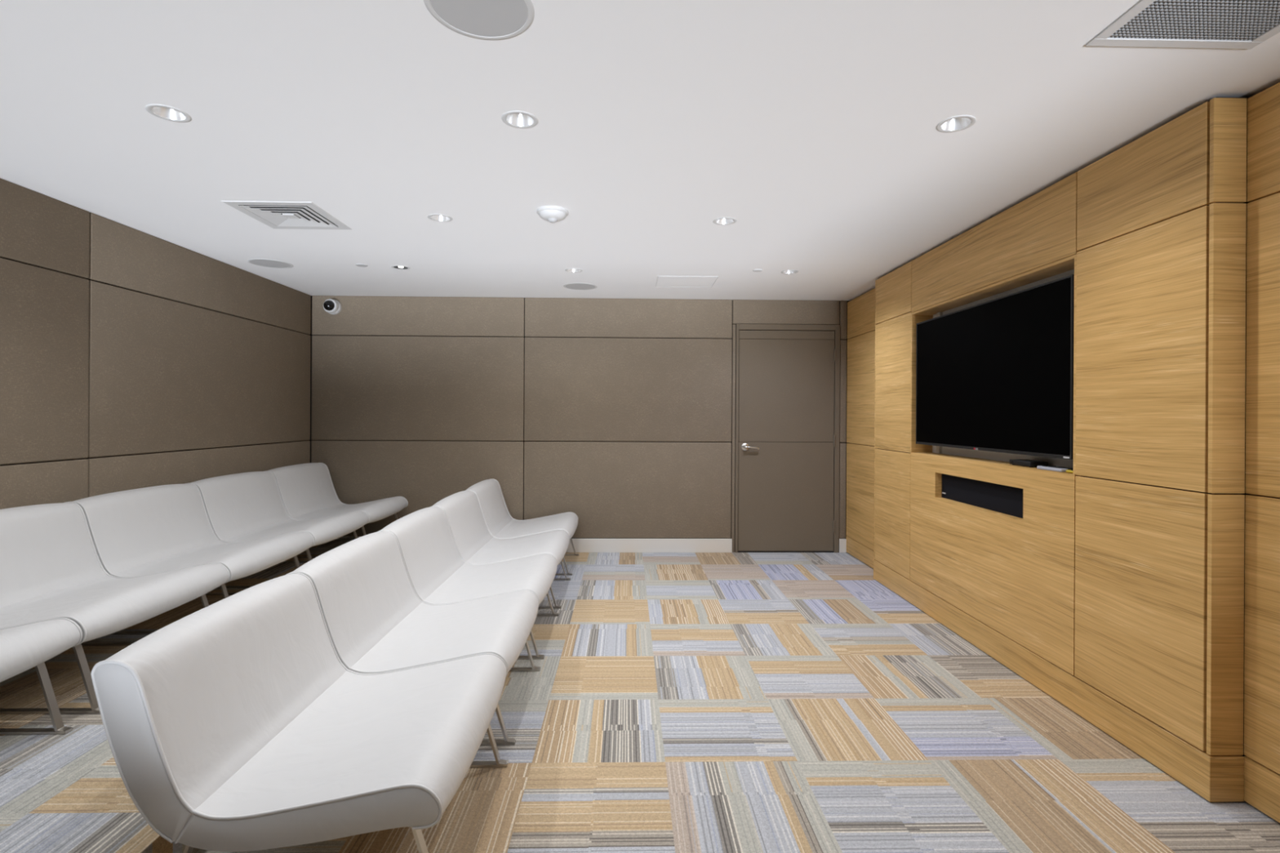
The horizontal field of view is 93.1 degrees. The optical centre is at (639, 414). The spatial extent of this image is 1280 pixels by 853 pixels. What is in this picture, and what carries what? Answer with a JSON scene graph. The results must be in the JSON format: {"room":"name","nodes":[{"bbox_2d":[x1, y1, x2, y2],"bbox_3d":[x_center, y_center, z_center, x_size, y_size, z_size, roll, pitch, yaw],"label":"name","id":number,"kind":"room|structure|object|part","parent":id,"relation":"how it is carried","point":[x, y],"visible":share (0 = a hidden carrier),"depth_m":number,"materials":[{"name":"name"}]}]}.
{"room":"screening room","nodes":[
{"label":"screening room","id":0,"kind":"room"},
{"bbox_2d":[0,178,311,509],"bbox_3d":[-3.132,0.086,2.347,0.150,2.440,6.861,0,0,-1],"label":"wall","id":1,"kind":"structure","parent":0,"point":[131,358],"depth_m":3.65,"materials":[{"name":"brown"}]},
{"bbox_3d":[-3.068,0.709,2.204,0.022,0.923,2.364,0,0,-1],"label":"fabric panel","id":2,"kind":"part","parent":1,"relation":"part of","materials":[{"name":"brown fabric"}]},
{"bbox_3d":[-3.063,-0.256,2.204,0.022,0.995,2.364,0,0,-1],"label":"fabric panel","id":3,"kind":"part","parent":1,"relation":"part of","materials":[{"name":"brown fabric"}]},
{"bbox_3d":[-3.059,-0.947,2.204,0.022,0.374,2.364,0,0,-1],"label":"fabric panel","id":4,"kind":"part","parent":1,"relation":"part of","materials":[{"name":"brown fabric"}]},
{"bbox_3d":[-3.119,0.709,4.573,0.022,0.923,2.364,0,0,-1],"label":"fabric panel","id":5,"kind":"part","parent":1,"relation":"part of","materials":[{"name":"brown fabric"}]},
{"bbox_3d":[-3.114,-0.256,4.573,0.022,0.995,2.364,0,0,-1],"label":"fabric panel","id":6,"kind":"part","parent":1,"relation":"part of","materials":[{"name":"brown fabric"}]},
{"bbox_3d":[-3.110,-0.947,4.573,0.022,0.374,2.364,0,0,-1],"label":"fabric panel","id":7,"kind":"part","parent":1,"relation":"part of","materials":[{"name":"brown fabric"}]},
{"bbox_2d":[309,295,848,551],"bbox_3d":[-0.542,0.100,5.889,5.481,2.440,0.150,0,0,-1],"label":"wall","id":8,"kind":"structure","parent":0,"point":[618,415],"depth_m":5.81,"materials":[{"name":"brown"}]},
{"bbox_2d":[323,298,342,315],"bbox_3d":[-2.908,-1.021,5.693,0.144,0.144,0.147,0,0,-1],"label":"security camera","id":9,"kind":"object","parent":8,"relation":"attached to","point":[333,307],"visible":1,"depth_m":5.67,"materials":[{"name":"grey plastic"}]},
{"bbox_3d":[-2.124,0.714,5.791,2.009,0.923,0.022,0,0,-1],"label":"fabric panel","id":10,"kind":"part","parent":8,"relation":"part of","materials":[{"name":"brown fabric"}]},
{"bbox_3d":[-2.119,-0.251,5.791,2.009,0.995,0.022,0,0,-1],"label":"fabric panel","id":11,"kind":"part","parent":8,"relation":"part of","materials":[{"name":"brown fabric"}]},
{"bbox_3d":[-2.115,-0.941,5.791,2.009,0.374,0.022,0,0,-1],"label":"fabric panel","id":12,"kind":"part","parent":8,"relation":"part of","materials":[{"name":"brown fabric"}]},
{"bbox_3d":[-0.117,0.725,5.834,1.995,0.923,0.022,0,0,-1],"label":"fabric panel","id":13,"kind":"part","parent":8,"relation":"part of","materials":[{"name":"brown fabric"}]},
{"bbox_3d":[-0.112,-0.240,5.834,1.995,0.995,0.022,0,0,-1],"label":"fabric panel","id":14,"kind":"part","parent":8,"relation":"part of","materials":[{"name":"brown fabric"}]},
{"bbox_3d":[-0.108,-0.930,5.834,1.995,0.374,0.022,0,0,-1],"label":"fabric panel","id":15,"kind":"part","parent":8,"relation":"part of","materials":[{"name":"brown fabric"}]},
{"bbox_2d":[565,537,732,552],"bbox_3d":[-1.125,1.252,5.803,4.023,0.131,0.032,0,0,-1],"label":"baseboard","id":16,"kind":"structure","parent":8,"relation":"attached to","point":[580,544],"depth_m":5.81,"materials":[{"name":"white paint"}]},
{"bbox_3d":[0.904,0.227,5.856,0.029,2.197,0.022,0,0,-1],"label":"fabric panel","id":17,"kind":"part","parent":8,"relation":"part of","materials":[{"name":"brown fabric"}]},
{"bbox_3d":[1.415,-0.992,5.867,1.039,0.234,0.022,0,0,-1],"label":"fabric panel","id":18,"kind":"part","parent":8,"relation":"part of","materials":[{"name":"brown fabric"}]},
{"bbox_2d":[734,324,839,552],"bbox_3d":[1.426,0.230,5.832,1.007,2.203,0.085,0,0,-1],"label":"door","id":19,"kind":"structure","parent":8,"relation":"in","point":[787,494],"depth_m":5.85,"materials":[{"name":"brown paint"}]},
{"bbox_3d":[1.061,0.311,5.815,0.168,0.076,0.067,0,0,-1],"label":"handle","id":20,"kind":"part","parent":19,"relation":"part of","materials":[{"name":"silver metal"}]},
{"bbox_2d":[839,538,846,552],"bbox_3d":[1.961,1.269,5.870,0.068,0.131,0.032,0,0,-1],"label":"baseboard","id":21,"kind":"structure","parent":8,"relation":"attached to","point":[842,542],"depth_m":5.85,"materials":[{"name":"white paint"}]},
{"bbox_3d":[1.969,-0.228,5.879,0.066,0.995,0.022,0,0,-1],"label":"fabric panel","id":22,"kind":"part","parent":8,"relation":"part of","materials":[{"name":"brown fabric"}]},
{"bbox_3d":[1.964,0.737,5.879,0.066,0.923,0.022,0,0,-1],"label":"fabric panel","id":23,"kind":"part","parent":8,"relation":"part of","materials":[{"name":"brown fabric"}]},
{"bbox_3d":[1.973,-0.919,5.879,0.066,0.374,0.022,0,0,-1],"label":"fabric panel","id":24,"kind":"part","parent":8,"relation":"part of","materials":[{"name":"brown fabric"}]},
{"bbox_2d":[0,0,1279,301],"bbox_3d":[-0.461,-1.189,2.478,5.481,0.140,6.974,0,0,-1],"label":"ceiling","id":25,"kind":"structure","parent":0,"point":[809,125],"depth_m":2.35,"materials":[{"name":"white paint"}]},
{"bbox_2d":[145,104,191,122],"bbox_3d":[-1.762,-1.150,2.265,0.137,0.052,0.137,0,0,-1],"label":"recessed light","id":26,"kind":"object","parent":25,"relation":"in","point":[163,112],"visible":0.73,"depth_m":2.29,"materials":[{"name":"grey plastic"}]},
{"bbox_2d":[247,258,293,268],"bbox_3d":[-2.767,-1.130,4.541,0.296,0.003,0.296,0,0,-1],"label":"ceiling speaker","id":27,"kind":"object","parent":25,"relation":"attached to","point":[267,263],"visible":1,"depth_m":4.52,"materials":[{"name":"grey plastic"}]},
{"bbox_2d":[221,200,351,229],"bbox_3d":[-1.980,-1.170,3.440,0.472,0.095,0.472,0,0,-1],"label":"ceiling vent","id":28,"kind":"object","parent":25,"relation":"in","point":[275,215],"visible":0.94,"depth_m":3.46,"materials":[{"name":"grey plastic"}]},
{"bbox_3d":[-1.980,-1.128,3.440,0.064,0.008,0.064,0,0,-1],"label":"plate","id":29,"kind":"part","parent":28,"relation":"part of","materials":[{"name":"grey plastic"}]},
{"bbox_2d":[355,263,368,266],"bbox_3d":[-2.100,-1.126,4.571,0.084,0.005,0.084,0,0,-1],"label":"sprinkler cover","id":30,"kind":"object","parent":25,"relation":"attached to","point":[357,264],"visible":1,"depth_m":4.57,"materials":[{"name":"grey metal"}]},
{"bbox_2d":[391,265,410,270],"bbox_3d":[-1.831,-1.141,4.640,0.137,0.034,0.137,0,0,-1],"label":"recessed light","id":31,"kind":"object","parent":25,"relation":"in","point":[397,267],"visible":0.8,"depth_m":4.65,"materials":[{"name":"grey plastic"}]},
{"bbox_2d":[427,213,453,222],"bbox_3d":[-1.140,-1.146,3.458,0.137,0.052,0.137,0,0,-1],"label":"recessed light","id":32,"kind":"object","parent":25,"relation":"in","point":[436,217],"visible":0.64,"depth_m":3.49,"materials":[{"name":"grey plastic"}]},
{"bbox_2d":[423,0,534,39],"bbox_3d":[-0.440,-1.118,1.663,0.296,0.003,0.296,0,0,-1],"label":"ceiling speaker","id":33,"kind":"object","parent":25,"relation":"attached to","point":[483,20],"visible":1,"depth_m":1.70,"materials":[{"name":"grey plastic"}]},
{"bbox_2d":[501,111,537,128],"bbox_3d":[-0.455,-1.143,2.300,0.137,0.052,0.137,0,0,-1],"label":"recessed light","id":34,"kind":"object","parent":25,"relation":"in","point":[517,119],"visible":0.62,"depth_m":2.33,"materials":[{"name":"grey plastic"}]},
{"bbox_2d":[536,205,568,222],"bbox_3d":[-0.481,-1.089,3.335,0.174,0.061,0.174,0,0,-1],"label":"smoke detector","id":35,"kind":"object","parent":25,"relation":"attached to","point":[552,214],"visible":1,"depth_m":3.29,"materials":[{"name":"grey plastic"}]},
{"bbox_2d":[564,268,582,272],"bbox_3d":[-0.515,-1.143,4.700,0.137,0.052,0.137,0,0,-1],"label":"recessed light","id":36,"kind":"object","parent":25,"relation":"in","point":[571,270],"visible":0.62,"depth_m":4.74,"materials":[{"name":"grey plastic"}]},
{"bbox_2d":[563,283,597,290],"bbox_3d":[-0.522,-1.118,5.295,0.296,0.003,0.296,0,0,-1],"label":"ceiling speaker","id":37,"kind":"object","parent":25,"relation":"attached to","point":[581,286],"visible":1,"depth_m":5.30,"materials":[{"name":"grey plastic"}]},
{"bbox_2d":[655,275,718,287],"bbox_3d":[0.384,-1.113,5.079,0.490,0.003,0.400,0,0,-1],"label":"access panel","id":38,"kind":"object","parent":25,"relation":"attached to","point":[663,281],"visible":1,"depth_m":5.08,"materials":[{"name":"grey plastic"}]},
{"bbox_2d":[712,217,737,225],"bbox_3d":[0.488,-1.137,3.487,0.137,0.052,0.137,0,0,-1],"label":"recessed light","id":39,"kind":"object","parent":25,"relation":"in","point":[723,220],"visible":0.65,"depth_m":3.52,"materials":[{"name":"grey plastic"}]},
{"bbox_2d":[752,269,762,271],"bbox_3d":[0.906,-1.109,4.667,0.072,0.005,0.072,0,0,-1],"label":"sprinkler cover","id":40,"kind":"object","parent":25,"relation":"attached to","point":[754,270],"visible":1,"depth_m":4.65,"materials":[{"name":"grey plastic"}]},
{"bbox_2d":[780,270,798,274],"bbox_3d":[1.164,-1.134,4.714,0.137,0.052,0.137,0,0,-1],"label":"recessed light","id":41,"kind":"object","parent":25,"relation":"in","point":[785,272],"visible":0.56,"depth_m":4.75,"materials":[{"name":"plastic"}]},
{"bbox_2d":[936,115,976,132],"bbox_3d":[1.207,-1.133,2.313,0.137,0.052,0.137,0,0,-1],"label":"recessed light","id":42,"kind":"object","parent":25,"relation":"in","point":[957,123],"visible":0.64,"depth_m":2.34,"materials":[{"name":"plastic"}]},
{"bbox_2d":[1085,0,1279,48],"bbox_3d":[1.593,-1.137,1.565,0.507,0.071,0.512,0,0,-1],"label":"ceiling vent","id":43,"kind":"object","parent":25,"relation":"in","point":[1175,24],"visible":1,"depth_m":1.72,"materials":[{"name":"grey metal"}]},
{"bbox_2d":[195,551,1279,852],"bbox_3d":[-0.493,1.381,2.852,5.261,0.120,6.024,0,0,-1],"label":"floor","id":44,"kind":"structure","parent":0,"point":[733,702],"depth_m":2.45,"materials":[{"name":"carpet"}]},
{"bbox_2d":[0,536,360,852],"bbox_3d":[-2.224,1.236,2.800,1.738,0.150,5.994,0,0,-1],"label":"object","id":45,"kind":"structure","parent":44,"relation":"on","point":[67,793],"depth_m":1.97,"materials":[{"name":"carpet"}]},
{"bbox_2d":[0,617,82,734],"bbox_3d":[-2.524,0.798,1.858,0.893,0.722,0.841,0,0,-1],"label":"lounge seat","id":46,"kind":"object","parent":45,"relation":"on","point":[25,646],"visible":1,"depth_m":2.17,"materials":[{"name":"grey leather"}]},
{"bbox_3d":[-2.477,1.019,2.207,0.780,0.281,0.028,0,0,-1],"label":"sled leg","id":47,"kind":"part","parent":46,"relation":"part of","materials":[{"name":"silver metal"}]},
{"bbox_3d":[-2.421,0.844,1.861,0.685,0.192,0.840,0,0,-1],"label":"seat","id":48,"kind":"part","parent":46,"relation":"part of","materials":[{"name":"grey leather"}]},
{"bbox_2d":[0,502,230,714],"bbox_3d":[-2.542,0.798,2.708,0.893,0.722,0.841,0,0,-1],"label":"lounge seat","id":49,"kind":"object","parent":45,"relation":"on","point":[51,566],"visible":0.9,"depth_m":2.75,"materials":[{"name":"grey leather"}]},
{"bbox_3d":[-2.480,1.019,2.361,0.780,0.281,0.028,0,0,-1],"label":"sled leg","id":50,"kind":"part","parent":49,"relation":"part of","materials":[{"name":"silver metal"}]},
{"bbox_3d":[-2.850,0.672,2.701,0.276,0.474,0.840,0,0,-1],"label":"backrest","id":51,"kind":"part","parent":49,"relation":"part of","materials":[{"name":"grey leather"}]},
{"bbox_3d":[-2.439,0.844,2.710,0.685,0.192,0.840,0,0,-1],"label":"seat","id":52,"kind":"part","parent":49,"relation":"part of","materials":[{"name":"grey leather"}]},
{"bbox_3d":[-2.495,1.018,3.057,0.780,0.281,0.028,0,0,-1],"label":"sled leg","id":53,"kind":"part","parent":49,"relation":"part of","materials":[{"name":"silver metal"}]},
{"bbox_2d":[68,483,314,634],"bbox_3d":[-2.561,0.798,3.558,0.893,0.722,0.841,0,0,-1],"label":"lounge seat","id":54,"kind":"object","parent":45,"relation":"on","point":[157,529],"visible":0.77,"depth_m":3.44,"materials":[{"name":"grey leather"}]},
{"bbox_3d":[-2.868,0.672,3.551,0.276,0.474,0.840,0,0,-1],"label":"backrest","id":55,"kind":"part","parent":54,"relation":"part of","materials":[{"name":"grey leather"}]},
{"bbox_3d":[-2.498,1.018,3.211,0.780,0.281,0.028,0,0,-1],"label":"sled leg","id":56,"kind":"part","parent":54,"relation":"part of","materials":[{"name":"silver metal"}]},
{"bbox_3d":[-2.457,0.843,3.560,0.685,0.192,0.840,0,0,-1],"label":"seat","id":57,"kind":"part","parent":54,"relation":"part of","materials":[{"name":"grey leather"}]},
{"bbox_3d":[-2.513,1.018,3.907,0.780,0.281,0.028,0,0,-1],"label":"sled leg","id":58,"kind":"part","parent":54,"relation":"part of","materials":[{"name":"silver metal"}]},
{"bbox_2d":[190,471,369,588],"bbox_3d":[-2.579,0.798,4.408,0.893,0.722,0.841,0,0,-1],"label":"lounge seat","id":59,"kind":"object","parent":45,"relation":"on","point":[242,507],"visible":0.74,"depth_m":4.30,"materials":[{"name":"grey leather"}]},
{"bbox_3d":[-2.886,0.672,4.401,0.276,0.474,0.840,0,0,-1],"label":"backrest","id":60,"kind":"part","parent":59,"relation":"part of","materials":[{"name":"grey leather"}]},
{"bbox_3d":[-2.517,1.018,4.061,0.780,0.281,0.028,0,0,-1],"label":"sled leg","id":61,"kind":"part","parent":59,"relation":"part of","materials":[{"name":"silver metal"}]},
{"bbox_3d":[-2.475,0.843,4.410,0.685,0.192,0.840,0,0,-1],"label":"seat","id":62,"kind":"part","parent":59,"relation":"part of","materials":[{"name":"grey leather"}]},
{"bbox_3d":[-2.532,1.018,4.757,0.780,0.281,0.028,0,0,-1],"label":"sled leg","id":63,"kind":"part","parent":59,"relation":"part of","materials":[{"name":"silver metal"}]},
{"bbox_2d":[267,462,408,558],"bbox_3d":[-2.597,0.797,5.258,0.893,0.722,0.841,0,0,-1],"label":"lounge seat","id":64,"kind":"object","parent":45,"relation":"on","point":[307,491],"visible":0.7,"depth_m":5.15,"materials":[{"name":"grey leather"}]},
{"bbox_3d":[-2.905,0.672,5.251,0.276,0.474,0.840,0,0,-1],"label":"backrest","id":65,"kind":"part","parent":64,"relation":"part of","materials":[{"name":"grey leather"}]},
{"bbox_3d":[-2.535,1.018,4.911,0.780,0.281,0.028,0,0,-1],"label":"sled leg","id":66,"kind":"part","parent":64,"relation":"part of","materials":[{"name":"silver metal"}]},
{"bbox_3d":[-2.494,0.843,5.260,0.685,0.192,0.840,0,0,-1],"label":"seat","id":67,"kind":"part","parent":64,"relation":"part of","materials":[{"name":"grey leather"}]},
{"bbox_3d":[-2.550,1.018,5.607,0.780,0.281,0.028,0,0,-1],"label":"sled leg","id":68,"kind":"part","parent":64,"relation":"part of","materials":[{"name":"silver metal"}]},
{"bbox_2d":[90,572,508,852],"bbox_3d":[-0.934,0.957,1.925,0.893,0.722,0.841,0,0,-1],"label":"lounge seat","id":69,"kind":"object","parent":44,"relation":"on","point":[238,723],"visible":1,"depth_m":1.67,"materials":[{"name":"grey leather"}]},
{"bbox_3d":[-1.242,0.831,1.918,0.276,0.474,0.840,0,0,-1],"label":"backrest","id":70,"kind":"part","parent":69,"relation":"part of","materials":[{"name":"grey leather"}]},
{"bbox_3d":[-0.872,1.177,1.578,0.780,0.281,0.028,0,0,-1],"label":"sled leg","id":71,"kind":"part","parent":69,"relation":"part of","materials":[{"name":"silver metal"}]},
{"bbox_3d":[-0.831,1.002,1.927,0.685,0.192,0.840,0,0,-1],"label":"seat","id":72,"kind":"part","parent":69,"relation":"part of","materials":[{"name":"grey leather"}]},
{"bbox_3d":[-0.887,1.177,2.274,0.780,0.281,0.028,0,0,-1],"label":"sled leg","id":73,"kind":"part","parent":69,"relation":"part of","materials":[{"name":"silver metal"}]},
{"bbox_2d":[289,530,540,745],"bbox_3d":[-0.952,0.957,2.774,0.893,0.722,0.841,0,0,-1],"label":"lounge seat","id":74,"kind":"object","parent":44,"relation":"on","point":[376,621],"visible":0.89,"depth_m":2.63,"materials":[{"name":"grey leather"}]},
{"bbox_3d":[-1.260,0.831,2.768,0.276,0.474,0.840,0,0,-1],"label":"backrest","id":75,"kind":"part","parent":74,"relation":"part of","materials":[{"name":"grey leather"}]},
{"bbox_3d":[-0.849,1.002,2.776,0.685,0.192,0.840,0,0,-1],"label":"seat","id":76,"kind":"part","parent":74,"relation":"part of","materials":[{"name":"grey leather"}]},
{"bbox_3d":[-0.890,1.177,2.428,0.780,0.281,0.028,0,0,-1],"label":"sled leg","id":77,"kind":"part","parent":74,"relation":"part of","materials":[{"name":"silver metal"}]},
{"bbox_3d":[-0.905,1.177,3.123,0.780,0.281,0.028,0,0,-1],"label":"sled leg","id":78,"kind":"part","parent":74,"relation":"part of","materials":[{"name":"silver metal"}]},
{"bbox_2d":[380,506,559,659],"bbox_3d":[-0.971,0.956,3.624,0.893,0.722,0.841,0,0,-1],"label":"lounge seat","id":79,"kind":"object","parent":44,"relation":"on","point":[437,573],"visible":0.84,"depth_m":3.50,"materials":[{"name":"grey leather"}]},
{"bbox_3d":[-1.278,0.831,3.618,0.276,0.474,0.840,0,0,-1],"label":"backrest","id":80,"kind":"part","parent":79,"relation":"part of","materials":[{"name":"grey leather"}]},
{"bbox_3d":[-0.867,1.002,3.626,0.685,0.192,0.840,0,0,-1],"label":"seat","id":81,"kind":"part","parent":79,"relation":"part of","materials":[{"name":"grey leather"}]},
{"bbox_3d":[-0.908,1.177,3.277,0.780,0.281,0.028,0,0,-1],"label":"sled leg","id":82,"kind":"part","parent":79,"relation":"part of","materials":[{"name":"silver metal"}]},
{"bbox_3d":[-0.923,1.177,3.973,0.780,0.281,0.028,0,0,-1],"label":"sled leg","id":83,"kind":"part","parent":79,"relation":"part of","materials":[{"name":"silver metal"}]},
{"bbox_2d":[432,489,570,608],"bbox_3d":[-0.989,0.956,4.474,0.893,0.722,0.841,0,0,-1],"label":"lounge seat","id":84,"kind":"object","parent":44,"relation":"on","point":[473,540],"visible":0.71,"depth_m":4.35,"materials":[{"name":"grey leather"}]},
{"bbox_3d":[-1.296,0.831,4.467,0.276,0.474,0.840,0,0,-1],"label":"backrest","id":85,"kind":"part","parent":84,"relation":"part of","materials":[{"name":"grey leather"}]},
{"bbox_3d":[-0.885,1.002,4.476,0.685,0.192,0.840,0,0,-1],"label":"seat","id":86,"kind":"part","parent":84,"relation":"part of","materials":[{"name":"grey leather"}]},
{"bbox_3d":[-0.926,1.177,4.127,0.780,0.281,0.028,0,0,-1],"label":"sled leg","id":87,"kind":"part","parent":84,"relation":"part of","materials":[{"name":"silver metal"}]},
{"bbox_3d":[-0.942,1.177,4.823,0.780,0.281,0.028,0,0,-1],"label":"sled leg","id":88,"kind":"part","parent":84,"relation":"part of","materials":[{"name":"silver metal"}]},
{"bbox_2d":[465,479,579,575],"bbox_3d":[-1.007,0.956,5.324,0.893,0.722,0.841,0,0,-1],"label":"lounge seat","id":89,"kind":"object","parent":44,"relation":"on","point":[500,524],"visible":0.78,"depth_m":5.20,"materials":[{"name":"grey leather"}]},
{"bbox_3d":[-1.315,0.831,5.317,0.276,0.474,0.840,0,0,-1],"label":"backrest","id":90,"kind":"part","parent":89,"relation":"part of","materials":[{"name":"grey leather"}]},
{"bbox_3d":[-0.904,1.002,5.326,0.685,0.192,0.840,0,0,-1],"label":"seat","id":91,"kind":"part","parent":89,"relation":"part of","materials":[{"name":"grey leather"}]},
{"bbox_3d":[-0.945,1.177,4.977,0.780,0.281,0.028,0,0,-1],"label":"sled leg","id":92,"kind":"part","parent":89,"relation":"part of","materials":[{"name":"silver metal"}]},
{"bbox_3d":[-0.960,1.177,5.673,0.780,0.281,0.028,0,0,-1],"label":"sled leg","id":93,"kind":"part","parent":89,"relation":"part of","materials":[{"name":"silver metal"}]},
{"bbox_2d":[845,82,1279,822],"bbox_3d":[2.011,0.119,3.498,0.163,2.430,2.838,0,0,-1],"label":"wall","id":94,"kind":"structure","parent":44,"relation":"on","point":[1117,591],"depth_m":2.46,"materials":[{"name":"brown wood"}]},
{"bbox_3d":[1.962,-0.228,4.907,0.116,0.996,0.016,0,0,-1],"label":"panel","id":95,"kind":"part","parent":94,"relation":"part of","materials":[{"name":"brown wood"}]},
{"bbox_3d":[1.956,0.722,4.907,0.116,0.894,0.016,0,0,-1],"label":"panel","id":96,"kind":"part","parent":94,"relation":"part of","materials":[{"name":"brown wood"}]},
{"bbox_3d":[1.965,-0.909,4.907,0.116,0.356,0.016,0,0,-1],"label":"panel","id":97,"kind":"part","parent":94,"relation":"part of","materials":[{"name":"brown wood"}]},
{"bbox_3d":[1.914,0.721,4.590,0.021,0.894,0.607,0,0,-1],"label":"oak panel","id":98,"kind":"part","parent":94,"relation":"part of","materials":[{"name":"brown wood"}]},
{"bbox_3d":[1.919,-0.229,4.590,0.021,0.996,0.607,0,0,-1],"label":"oak panel","id":99,"kind":"part","parent":94,"relation":"part of","materials":[{"name":"brown wood"}]},
{"bbox_3d":[1.923,-0.910,4.590,0.021,0.356,0.607,0,0,-1],"label":"oak panel","id":100,"kind":"part","parent":94,"relation":"part of","materials":[{"name":"brown wood"}]},
{"bbox_2d":[941,473,1022,518],"bbox_3d":[1.996,0.457,3.503,0.058,0.158,0.869,0,0,-1],"label":"speaker","id":101,"kind":"object","parent":94,"relation":"in","point":[1006,500],"visible":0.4,"depth_m":3.46},
{"bbox_2d":[915,452,1066,472],"bbox_3d":[2.015,0.275,3.500,0.129,0.018,1.577,0,0,-1],"label":"niche shelf","id":102,"kind":"object","parent":94,"relation":"attached to","point":[974,460],"depth_m":3.66,"materials":[{"name":"brown wood"}]},
{"bbox_3d":[1.938,0.717,3.498,0.021,0.902,1.568,0,0,-1],"label":"oak panel","id":103,"kind":"part","parent":94,"relation":"part of","materials":[{"name":"brown wood"}]},
{"bbox_2d":[915,274,1074,459],"bbox_3d":[2.014,-0.216,3.498,0.136,0.842,1.486,0,0,-1],"label":"television","id":104,"kind":"object","parent":94,"relation":"attached to","point":[995,375],"visible":0.93,"depth_m":3.25,"materials":[{"name":"black plastic"}]},
{"bbox_3d":[1.947,-0.904,3.498,0.021,0.367,1.568,0,0,-1],"label":"oak panel","id":105,"kind":"part","parent":94,"relation":"part of","materials":[{"name":"brown wood"}]},
{"bbox_2d":[1009,459,1047,467],"bbox_3d":[2.007,0.251,3.134,0.091,0.030,0.170,0,0,-1],"label":"media box","id":106,"kind":"object","parent":94,"relation":"on","point":[1030,463],"visible":0.87,"depth_m":3.08,"materials":[{"name":"black plastic"}]},
{"bbox_2d":[1036,466,1067,471],"bbox_3d":[1.965,0.257,2.888,0.036,0.018,0.170,0,0,-1],"label":"remote control","id":107,"kind":"object","parent":94,"relation":"on","point":[1045,468],"visible":0.96,"depth_m":2.86,"materials":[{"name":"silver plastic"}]},
{"bbox_2d":[1052,465,1073,471],"bbox_3d":[1.999,0.255,2.869,0.079,0.020,0.277,0,0,-1],"label":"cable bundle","id":108,"kind":"object","parent":94,"relation":"on","point":[1055,465],"visible":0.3,"depth_m":2.85,"materials":[{"name":"black plastic"}]},
{"bbox_2d":[1066,469,1073,473],"bbox_3d":[1.989,0.260,2.774,0.107,0.014,0.069,0,0,-25],"label":"cable","id":109,"kind":"object","parent":94,"relation":"on","point":[1071,471],"visible":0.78,"depth_m":2.76,"materials":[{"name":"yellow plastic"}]},
{"bbox_3d":[1.961,0.722,2.406,0.021,0.894,0.606,0,0,-1],"label":"oak panel","id":110,"kind":"part","parent":94,"relation":"part of","materials":[{"name":"brown wood"}]},
{"bbox_3d":[1.966,-0.228,2.406,0.021,0.996,0.606,0,0,-1],"label":"oak panel","id":111,"kind":"part","parent":94,"relation":"part of","materials":[{"name":"brown wood"}]},
{"bbox_3d":[1.970,-0.909,2.406,0.021,0.356,0.606,0,0,-1],"label":"oak panel","id":112,"kind":"part","parent":94,"relation":"part of","materials":[{"name":"brown wood"}]},
{"bbox_3d":[2.017,0.722,2.087,0.116,0.894,0.016,0,0,-1],"label":"panel","id":113,"kind":"part","parent":94,"relation":"part of","materials":[{"name":"brown wood"}]},
{"bbox_3d":[2.022,-0.228,2.087,0.116,0.996,0.016,0,0,-1],"label":"panel","id":114,"kind":"part","parent":94,"relation":"part of","materials":[{"name":"brown wood"}]},
{"bbox_3d":[2.026,-0.909,2.087,0.116,0.356,0.016,0,0,-1],"label":"panel","id":115,"kind":"part","parent":94,"relation":"part of","materials":[{"name":"brown wood"}]}
]}

